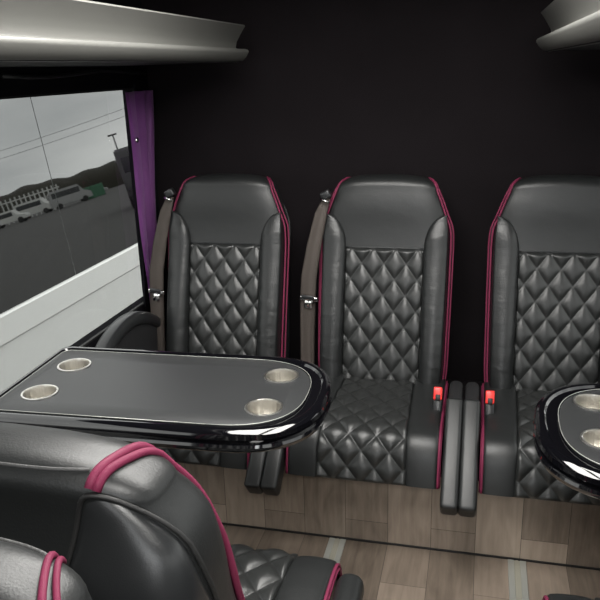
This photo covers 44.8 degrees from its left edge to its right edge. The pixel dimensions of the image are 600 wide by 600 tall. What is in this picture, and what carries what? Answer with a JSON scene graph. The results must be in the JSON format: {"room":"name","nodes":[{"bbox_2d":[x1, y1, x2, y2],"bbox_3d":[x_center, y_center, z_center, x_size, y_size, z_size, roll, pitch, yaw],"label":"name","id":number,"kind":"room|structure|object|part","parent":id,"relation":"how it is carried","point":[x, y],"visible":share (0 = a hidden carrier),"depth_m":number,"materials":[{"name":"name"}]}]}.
{"room":"vehicle interior","nodes":[
{"label":"vehicle interior","id":0,"kind":"room"},
{"bbox_2d":[0,0,166,349],"bbox_3d":[-1.021,0.256,0.906,0.050,1.720,3.980,3,18,13],"label":"wall","id":1,"kind":"structure","parent":0,"point":[100,81],"depth_m":2.30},
{"bbox_2d":[0,88,143,346],"bbox_3d":[-0.947,0.121,1.111,0.010,0.757,3.275,3,18,13],"label":"window","id":2,"kind":"structure","parent":1,"relation":"in","point":[87,342],"depth_m":2.25,"materials":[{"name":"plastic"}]},
{"bbox_2d":[0,0,248,66],"bbox_3d":[-0.815,-0.268,0.582,0.455,0.158,3.695,3,18,13],"label":"luggage rack","id":3,"kind":"object","parent":1,"relation":"attached to","point":[33,33],"visible":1,"depth_m":1.46,"materials":[{"name":"grey plastic"}]},
{"bbox_2d":[0,69,145,79],"bbox_3d":[-0.631,-0.667,2.140,0.012,0.024,0.801,3,18,13],"label":"rail","id":4,"kind":"object","parent":3,"relation":"attached to","point":[86,72],"visible":1,"depth_m":2.04,"materials":[{"name":"black plastic"}]},
{"bbox_2d":[125,90,156,297],"bbox_3d":[-0.531,-0.277,2.611,0.038,0.910,0.220,3,18,13],"label":"curtain","id":5,"kind":"object","parent":4,"relation":"hanging from","point":[140,106],"visible":0.64,"depth_m":2.54,"materials":[{"name":"purple fabric"}]},
{"bbox_3d":[-0.826,-0.205,0.606,0.428,0.024,3.695,3,18,13],"label":"underside panel","id":6,"kind":"part","parent":3,"relation":"part of","materials":[{"name":"black plastic"}]},
{"bbox_2d":[133,84,149,306],"bbox_3d":[-0.564,-0.362,2.589,0.008,0.777,0.122,3,18,13],"label":"trim","id":7,"kind":"structure","parent":1,"relation":"attached to","point":[146,300],"depth_m":2.63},
{"bbox_2d":[222,522,599,570],"bbox_3d":[0.190,0.716,2.164,1.756,0.005,0.004,3,18,13],"label":"trim","id":8,"kind":"structure","parent":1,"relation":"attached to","point":[223,523],"depth_m":2.13,"materials":[{"name":"black metal"}]},
{"bbox_2d":[141,0,599,380],"bbox_3d":[0.331,-0.313,2.557,1.860,1.720,0.050,3,18,13],"label":"wall","id":9,"kind":"structure","parent":0,"point":[463,95],"depth_m":2.44,"materials":[{"name":"black fabric"}]},
{"bbox_2d":[176,462,599,567],"bbox_3d":[0.267,0.501,2.443,1.756,0.242,0.678,3,18,13],"label":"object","id":10,"kind":"structure","parent":9,"relation":"attached to","point":[522,528],"depth_m":2.11,"materials":[{"name":"beige wood"}]},
{"bbox_2d":[440,379,483,480],"bbox_3d":[0.263,0.384,2.406,1.756,0.003,0.678,3,18,13],"label":"trim","id":11,"kind":"structure","parent":9,"relation":"attached to","point":[464,382],"depth_m":2.51,"materials":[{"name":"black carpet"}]},
{"bbox_2d":[95,173,290,493],"bbox_3d":[-0.312,0.054,2.304,0.559,0.819,0.710,3,18,13],"label":"seat","id":12,"kind":"object","parent":11,"relation":"on","point":[228,234],"visible":0.57,"depth_m":2.45,"materials":[{"name":"black leather"}]},
{"bbox_3d":[-0.564,0.126,2.349,0.054,0.147,0.460,3,18,13],"label":"armrest","id":13,"kind":"part","parent":12,"relation":"part of","materials":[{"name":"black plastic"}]},
{"bbox_3d":[-0.562,0.190,2.369,0.024,0.210,0.460,3,18,13],"label":"plate","id":14,"kind":"part","parent":12,"relation":"part of","materials":[{"name":"black plastic"}]},
{"bbox_3d":[-0.312,0.353,2.317,0.256,0.146,0.418,3,18,13],"label":"quilted panel","id":15,"kind":"part","parent":12,"relation":"part of","materials":[{"name":"black leather"}]},
{"bbox_3d":[-0.260,0.038,2.477,0.256,0.445,0.126,3,18,13],"label":"quilted panel","id":16,"kind":"part","parent":12,"relation":"part of","materials":[{"name":"black leather"}]},
{"bbox_3d":[-0.248,-0.056,2.507,0.416,0.735,0.235,3,18,13],"label":"backrest","id":17,"kind":"part","parent":12,"relation":"part of","materials":[{"name":"black leather"}]},
{"bbox_3d":[-0.151,0.356,2.297,0.104,0.149,0.443,3,18,13],"label":"panel","id":18,"kind":"part","parent":12,"relation":"part of","materials":[{"name":"black leather"}]},
{"bbox_3d":[-0.105,0.403,2.135,0.048,0.245,0.283,3,18,13],"label":"armrest","id":19,"kind":"part","parent":12,"relation":"part of","materials":[{"name":"black leather"}]},
{"bbox_3d":[-0.099,-0.027,2.506,0.130,0.633,0.182,3,18,13],"label":"edge trim","id":20,"kind":"part","parent":12,"relation":"part of","materials":[{"name":"pink leather"}]},
{"bbox_2d":[261,174,462,514],"bbox_3d":[0.220,0.079,2.177,0.544,0.819,0.710,3,18,13],"label":"seat","id":21,"kind":"object","parent":11,"relation":"on","point":[385,242],"visible":0.95,"depth_m":2.30,"materials":[{"name":"black leather"}]},
{"bbox_3d":[-0.059,0.406,2.123,0.048,0.245,0.283,3,18,13],"label":"armrest","id":22,"kind":"part","parent":21,"relation":"part of","materials":[{"name":"black leather"}]},
{"bbox_3d":[0.059,0.365,2.247,0.104,0.149,0.443,3,18,13],"label":"panel","id":23,"kind":"part","parent":21,"relation":"part of","materials":[{"name":"black leather"}]},
{"bbox_3d":[0.212,0.377,2.192,0.256,0.146,0.418,3,18,13],"label":"quilted panel","id":24,"kind":"part","parent":21,"relation":"part of","materials":[{"name":"black leather"}]},
{"bbox_3d":[0.265,0.062,2.351,0.256,0.445,0.126,3,18,13],"label":"quilted panel","id":25,"kind":"part","parent":21,"relation":"part of","materials":[{"name":"black leather"}]},
{"bbox_3d":[0.276,-0.032,2.381,0.416,0.735,0.235,3,18,13],"label":"backrest","id":26,"kind":"part","parent":21,"relation":"part of","materials":[{"name":"black leather"}]},
{"bbox_3d":[0.374,0.380,2.171,0.104,0.149,0.443,3,18,13],"label":"panel","id":27,"kind":"part","parent":21,"relation":"part of","materials":[{"name":"black leather"}]},
{"bbox_3d":[0.426,-0.003,2.380,0.130,0.633,0.182,3,18,13],"label":"edge trim","id":28,"kind":"part","parent":21,"relation":"part of","materials":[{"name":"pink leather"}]},
{"bbox_3d":[0.420,0.427,2.009,0.048,0.245,0.283,3,18,13],"label":"armrest","id":29,"kind":"part","parent":21,"relation":"part of","materials":[{"name":"black leather"}]},
{"bbox_2d":[458,175,599,516],"bbox_3d":[0.722,0.101,2.057,0.489,0.819,0.710,3,18,13],"label":"seat","id":30,"kind":"object","parent":11,"relation":"on","point":[542,313],"visible":0.73,"depth_m":2.20,"materials":[{"name":"black leather"}]},
{"bbox_3d":[0.466,0.429,1.998,0.048,0.245,0.283,3,18,13],"label":"armrest","id":31,"kind":"part","parent":30,"relation":"part of","materials":[{"name":"black leather"}]},
{"bbox_3d":[0.665,0.008,2.323,0.130,0.633,0.182,3,18,13],"label":"edge trim","id":32,"kind":"part","parent":30,"relation":"part of","materials":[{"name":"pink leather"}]},
{"bbox_3d":[0.584,0.389,2.121,0.104,0.149,0.443,3,18,13],"label":"panel","id":33,"kind":"part","parent":30,"relation":"part of","materials":[{"name":"black leather"}]},
{"bbox_3d":[0.801,-0.008,2.256,0.416,0.735,0.235,3,18,13],"label":"backrest","id":34,"kind":"part","parent":30,"relation":"part of","materials":[{"name":"black leather"}]},
{"bbox_3d":[0.789,0.086,2.226,0.256,0.445,0.126,3,18,13],"label":"quilted panel","id":35,"kind":"part","parent":30,"relation":"part of","materials":[{"name":"black leather"}]},
{"bbox_3d":[0.737,0.400,2.066,0.256,0.146,0.418,3,18,13],"label":"quilted panel","id":36,"kind":"part","parent":30,"relation":"part of","materials":[{"name":"black leather"}]},
{"bbox_2d":[223,525,599,599],"bbox_3d":[-0.110,1.135,0.989,1.860,0.060,4.030,3,18,13],"label":"floor","id":37,"kind":"structure","parent":0,"point":[387,572],"depth_m":2.02,"materials":[{"name":"beige wood"}]},
{"bbox_2d":[0,537,91,599],"bbox_3d":[-0.371,0.748,0.456,0.438,1.013,0.642,3,18,13],"label":"seat","id":38,"kind":"object","parent":37,"relation":"on","point":[27,572],"visible":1,"depth_m":0.54,"materials":[{"name":"black leather"}]},
{"bbox_2d":[0,346,331,452],"bbox_3d":[-0.350,0.507,1.792,0.865,0.664,0.416,2,18,11],"label":"table","id":39,"kind":"object","parent":37,"relation":"on","point":[213,402],"visible":0.96,"depth_m":1.61,"materials":[{"name":"black paint"}]},
{"bbox_2d":[0,422,363,599],"bbox_3d":[-0.190,0.510,1.185,0.511,1.013,0.840,3,18,13],"label":"seat","id":40,"kind":"object","parent":37,"relation":"on","point":[128,519],"visible":0.86,"depth_m":0.68,"materials":[{"name":"black leather"}]},
{"bbox_3d":[-0.264,0.433,0.976,0.446,0.735,0.439,3,18,13],"label":"backrest","id":41,"kind":"part","parent":40,"relation":"part of","materials":[{"name":"black leather"}]},
{"bbox_3d":[-0.121,0.453,0.911,0.146,0.690,0.384,3,18,13],"label":"edge trim","id":42,"kind":"part","parent":40,"relation":"part of","materials":[{"name":"black leather"}]},
{"bbox_3d":[-0.162,0.627,1.441,0.256,0.146,0.418,3,18,13],"label":"quilted panel","id":43,"kind":"part","parent":40,"relation":"part of","materials":[{"name":"black leather"}]},
{"bbox_3d":[-0.009,0.642,1.387,0.104,0.149,0.443,3,18,13],"label":"panel","id":44,"kind":"part","parent":40,"relation":"part of","materials":[{"name":"black leather"}]},
{"bbox_2d":[330,578,337,599],"bbox_3d":[-0.170,0.647,1.410,0.416,0.132,0.466,3,18,13],"label":"piping","id":45,"kind":"object","parent":40,"relation":"on","point":[333,581],"depth_m":1.46,"materials":[{"name":"pink leather"}]},
{"bbox_3d":[0.066,0.621,1.317,0.055,0.060,0.340,3,18,13],"label":"armrest","id":46,"kind":"part","parent":40,"relation":"part of","materials":[{"name":"black leather"}]},
{"bbox_2d":[323,537,345,562],"bbox_3d":[-0.261,1.198,0.703,0.050,0.004,3.194,3,18,13],"label":"floor track","id":47,"kind":"object","parent":37,"relation":"on","point":[334,549],"visible":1,"depth_m":2.13,"materials":[{"name":"metal"}]},
{"bbox_2d":[508,559,528,599],"bbox_3d":[0.239,1.220,0.584,0.050,0.004,3.194,3,18,13],"label":"floor track","id":48,"kind":"object","parent":37,"relation":"on","point":[517,570],"visible":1,"depth_m":1.98,"materials":[{"name":"metal"}]},
{"bbox_2d":[533,383,599,499],"bbox_3d":[0.703,0.565,1.507,0.458,0.664,0.436,3,18,15],"label":"table","id":49,"kind":"object","parent":37,"relation":"on","point":[566,423],"visible":1,"depth_m":1.41,"materials":[{"name":"black paint"}]},
{"bbox_2d":[542,593,599,599],"bbox_3d":[0.598,0.545,0.997,0.438,1.013,0.802,3,18,13],"label":"seat","id":50,"kind":"object","parent":37,"relation":"on","point":[554,596],"visible":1,"depth_m":1.38,"materials":[{"name":"black leather"}]},
{"bbox_3d":[0.737,0.335,0.485,0.050,1.720,3.980,3,18,13],"label":"wall","id":51,"kind":"structure","parent":0,"visible":0},
{"bbox_2d":[536,0,599,51],"bbox_3d":[0.453,-0.211,0.279,0.455,0.158,3.695,3,18,13],"label":"luggage rack","id":52,"kind":"object","parent":51,"relation":"attached to","point":[574,25],"visible":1,"depth_m":1.42,"materials":[{"name":"grey plastic"}]},
{"bbox_3d":[0.468,-0.146,0.296,0.428,0.024,3.695,3,18,13],"label":"underside panel","id":53,"kind":"part","parent":52,"relation":"part of","materials":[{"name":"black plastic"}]},
{"label":"outside","id":54,"kind":"structure","parent":0,"visible":0},
{"label":"ground","id":55,"kind":"structure","parent":54,"visible":0},
{"bbox_2d":[0,90,142,392],"bbox_3d":[-2.148,-0.894,5.589,1.922,2.368,8.200,3,18,13],"label":"outdoor view","id":56,"kind":"object","parent":55,"relation":"on","point":[70,263],"visible":0.43,"depth_m":4.56,"materials":[{"name":"white paint"}]}
]}

